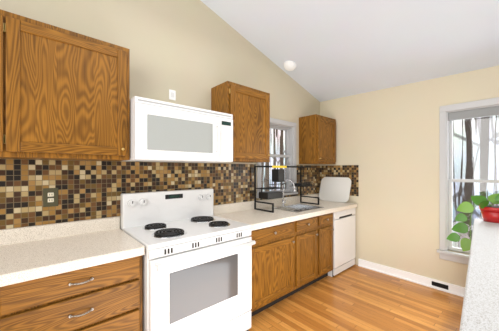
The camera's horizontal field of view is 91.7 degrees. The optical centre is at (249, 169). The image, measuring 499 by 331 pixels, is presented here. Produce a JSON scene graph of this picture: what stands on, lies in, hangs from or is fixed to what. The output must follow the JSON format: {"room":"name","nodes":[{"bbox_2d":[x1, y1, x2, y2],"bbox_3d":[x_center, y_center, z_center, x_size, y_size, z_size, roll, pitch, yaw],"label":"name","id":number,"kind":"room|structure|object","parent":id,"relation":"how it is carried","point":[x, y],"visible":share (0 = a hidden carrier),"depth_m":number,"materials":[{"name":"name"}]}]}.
{"room":"kitchen","nodes":[
{"label":"kitchen","id":0,"kind":"room"},
{"bbox_2d":[0,0,319,229],"bbox_3d":[-1.318,-0.950,1.905,6.750,4.700,0.120,0,0,-41],"label":"wall","id":1,"kind":"structure","parent":0,"point":[191,53],"depth_m":2.37,"materials":[{"name":"paint"}]},
{"bbox_2d":[0,9,23,158],"bbox_3d":[-1.701,-0.487,1.270,0.736,0.826,0.320,0,0,-41],"label":"upper cabinet","id":2,"kind":"object","parent":1,"relation":"attached to","point":[11,24],"depth_m":1.37,"materials":[{"name":"brown wood"}]},
{"bbox_2d":[24,17,129,160],"bbox_3d":[-1.253,-0.487,1.666,0.720,0.826,0.320,0,0,-41],"label":"upper cabinet","id":3,"kind":"object","parent":1,"relation":"attached to","point":[64,94],"depth_m":1.57,"materials":[{"name":"brown wood"}]},
{"bbox_2d":[169,89,175,99],"bbox_3d":[-0.742,-0.723,2.329,0.065,0.095,0.007,0,0,-41],"label":"outlet","id":4,"kind":"object","parent":1,"relation":"attached to","point":[172,94],"visible":1,"depth_m":2.33,"materials":[{"name":"white plastic"}]},
{"bbox_2d":[125,96,232,162],"bbox_3d":[-0.602,-0.304,2.153,0.885,0.456,0.454,0,0,-41],"label":"microwave","id":5,"kind":"object","parent":1,"relation":"attached to","point":[161,131],"visible":1,"depth_m":1.94,"materials":[{"name":"white"}]},
{"bbox_2d":[0,159,358,228],"bbox_3d":[-0.242,0.156,2.348,4.350,0.456,0.642,0,0,-41],"label":"backsplash","id":6,"kind":"structure","parent":1,"relation":"attached to","point":[87,190],"depth_m":1.95,"materials":[{"name":"tile"}]},
{"bbox_2d":[43,188,57,206],"bbox_3d":[-1.415,0.195,1.723,0.084,0.132,0.007,0,0,-41],"label":"outlet","id":7,"kind":"object","parent":6,"relation":"attached to","point":[50,197],"visible":1,"depth_m":1.72,"materials":[{"name":"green metal"}]},
{"bbox_2d":[211,81,269,162],"bbox_3d":[-0.074,-0.487,2.691,0.605,0.795,0.346,0,0,-41],"label":"upper cabinet","id":8,"kind":"object","parent":1,"relation":"attached to","point":[247,108],"visible":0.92,"depth_m":2.56,"materials":[{"name":"brown wood"}]},
{"bbox_2d":[256,118,297,197],"bbox_3d":[0.362,-0.170,3.364,0.814,1.050,0.160,0,0,-41],"label":"window","id":9,"kind":"structure","parent":1,"relation":"in","point":[290,129],"depth_m":3.55,"materials":[{"name":"grey wood"}]},
{"bbox_2d":[299,114,335,164],"bbox_3d":[1.058,-0.440,3.693,0.540,0.700,0.346,0,0,-41],"label":"upper cabinet","id":10,"kind":"object","parent":1,"relation":"attached to","point":[317,139],"visible":1,"depth_m":3.54,"materials":[{"name":"brown wood"}]},
{"bbox_2d":[201,0,498,101],"bbox_3d":[0.280,-2.096,0.114,6.770,2.284,4.920,0,0,-41],"label":"ceiling","id":11,"kind":"structure","parent":0,"point":[333,49],"depth_m":2.53,"materials":[{"name":"paint"}]},
{"bbox_2d":[284,61,296,70],"bbox_3d":[0.546,-1.393,3.247,0.170,0.105,0.176,0,0,-41],"label":"smoke detector","id":12,"kind":"object","parent":11,"relation":"attached to","point":[290,65],"visible":1,"depth_m":3.20,"materials":[{"name":"white plastic"}]},
{"bbox_2d":[249,265,463,330],"bbox_3d":[0.279,1.440,0.100,6.750,0.080,4.900,0,0,-41],"label":"floor","id":13,"kind":"structure","parent":0,"point":[355,298],"depth_m":2.46,"materials":[{"name":"brown wood"}]},
{"bbox_2d":[0,255,141,330],"bbox_3d":[-1.159,0.964,1.550,0.727,0.872,0.619,0,0,-41],"label":"base cabinet","id":14,"kind":"object","parent":13,"relation":"on","point":[105,297],"visible":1,"depth_m":1.33,"materials":[{"name":"brown wood"}]},
{"bbox_2d":[0,216,144,286],"bbox_3d":[-1.373,0.464,1.343,1.323,0.157,0.645,0,0,-41],"label":"countertop","id":15,"kind":"structure","parent":14,"relation":"on","point":[29,253],"depth_m":1.52,"materials":[{"name":"laminate"}]},
{"bbox_2d":[121,188,255,330],"bbox_3d":[-0.503,0.797,2.025,0.870,1.205,0.757,0,0,-41],"label":"range","id":16,"kind":"object","parent":13,"relation":"on","point":[197,266],"visible":1,"depth_m":1.84,"materials":[{"name":"white enameled metal"},{"name":"glass"},{"name":"black metal"}]},
{"bbox_2d":[250,221,297,316],"bbox_3d":[0.033,0.964,2.605,0.688,0.872,0.618,0,0,-41],"label":"base cabinet","id":17,"kind":"object","parent":13,"relation":"on","point":[290,258],"depth_m":2.39,"materials":[{"name":"brown wood"}]},
{"bbox_2d":[213,179,356,230],"bbox_3d":[0.572,0.334,3.064,2.107,0.417,0.645,0,0,-41],"label":"countertop","id":18,"kind":"structure","parent":17,"relation":"on","point":[289,209],"depth_m":2.83,"materials":[{"name":"laminate"}]},
{"bbox_2d":[254,166,318,212],"bbox_3d":[0.515,0.216,3.176,0.941,0.537,0.315,0,0,-41],"label":"dish rack","id":19,"kind":"object","parent":18,"relation":"on","point":[278,175],"visible":1,"depth_m":3.00,"materials":[{"name":"black metal"}]},
{"bbox_2d":[280,179,295,205],"bbox_3d":[0.524,0.305,3.236,0.087,0.360,0.241,0,0,-41],"label":"faucet","id":20,"kind":"object","parent":18,"relation":"on","point":[282,202],"depth_m":3.29,"materials":[{"name":"silver metal"}]},
{"bbox_2d":[270,203,324,215],"bbox_3d":[0.622,0.503,3.107,0.574,0.041,0.414,0,0,-41],"label":"sink basin","id":21,"kind":"object","parent":18,"relation":"in","point":[296,208],"depth_m":3.22,"materials":[{"name":"silver metal"}]},
{"bbox_2d":[319,177,350,202],"bbox_3d":[1.317,0.299,3.756,0.124,0.372,0.500,0,0,-41],"label":"cutting board","id":22,"kind":"object","parent":18,"relation":"on","point":[335,189],"visible":0.92,"depth_m":3.74,"materials":[{"name":"white plastic"}]},
{"bbox_2d":[298,215,321,290],"bbox_3d":[0.456,0.964,2.979,0.440,0.872,0.618,0,0,-41],"label":"base cabinet","id":23,"kind":"object","parent":13,"relation":"on","point":[309,229],"depth_m":2.79,"materials":[{"name":"brown wood"}]},
{"bbox_2d":[322,213,333,277],"bbox_3d":[0.759,0.964,3.247,0.370,0.872,0.618,0,0,-41],"label":"base cabinet","id":24,"kind":"object","parent":13,"relation":"on","point":[327,219],"depth_m":3.04,"materials":[{"name":"brown wood"}]},
{"bbox_2d":[328,208,355,276],"bbox_3d":[1.131,0.964,3.564,0.599,0.872,0.601,0,0,-41],"label":"dishwasher","id":25,"kind":"object","parent":13,"relation":"on","point":[344,239],"visible":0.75,"depth_m":3.30,"materials":[{"name":"white metal"}]},
{"bbox_3d":[0.889,0.964,0.311,0.850,0.872,4.850,0,0,44],"label":"base cabinet","id":26,"kind":"object","parent":13,"relation":"on","visible":0},
{"bbox_2d":[459,219,498,330],"bbox_3d":[0.892,0.506,0.315,0.950,0.040,4.960,0,0,44],"label":"countertop","id":27,"kind":"structure","parent":26,"relation":"on","point":[480,309],"depth_m":1.04,"materials":[{"name":"white laminate"}]},
{"bbox_2d":[447,194,498,250],"bbox_3d":[2.215,0.524,2.327,0.285,0.633,0.539,0,0,-41],"label":"potted plant","id":28,"kind":"object","parent":27,"relation":"on","point":[490,212],"visible":1,"depth_m":2.44,"materials":[{"name":"green plant"}]},
{"bbox_2d":[320,65,498,286],"bbox_3d":[2.777,-0.200,2.310,0.120,3.200,4.700,0,0,-41],"label":"wall","id":29,"kind":"structure","parent":0,"point":[387,140],"depth_m":3.13,"materials":[{"name":"paint"}]},
{"bbox_2d":[358,259,464,296],"bbox_3d":[2.934,1.347,2.018,0.030,0.105,4.055,0,0,-41],"label":"baseboard","id":30,"kind":"structure","parent":29,"relation":"attached to","point":[457,290],"depth_m":3.04,"materials":[{"name":"white"}]},
{"bbox_2d":[432,281,447,289],"bbox_3d":[2.217,1.344,2.819,0.010,0.048,0.155,0,0,-41],"label":"air vent","id":31,"kind":"object","parent":29,"relation":"attached to","point":[440,285],"visible":1,"depth_m":2.81,"materials":[{"name":"black metal"}]},
{"bbox_2d":[437,97,498,264],"bbox_3d":[2.617,0.146,2.452,0.170,1.777,1.129,0,0,-41],"label":"window","id":32,"kind":"structure","parent":29,"relation":"in","point":[449,115],"depth_m":2.78,"materials":[{"name":"grey wood"}]},
{"label":"outside","id":33,"kind":"structure","parent":0,"visible":0},
{"bbox_2d":[261,128,285,191],"bbox_3d":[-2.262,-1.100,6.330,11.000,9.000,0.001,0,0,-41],"label":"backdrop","id":34,"kind":"structure","parent":33,"point":[264,178],"depth_m":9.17,"materials":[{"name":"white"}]},
{"bbox_2d":[452,115,498,247],"bbox_3d":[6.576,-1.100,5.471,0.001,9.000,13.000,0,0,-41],"label":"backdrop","id":35,"kind":"structure","parent":33,"point":[489,121],"depth_m":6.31,"materials":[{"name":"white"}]}
]}

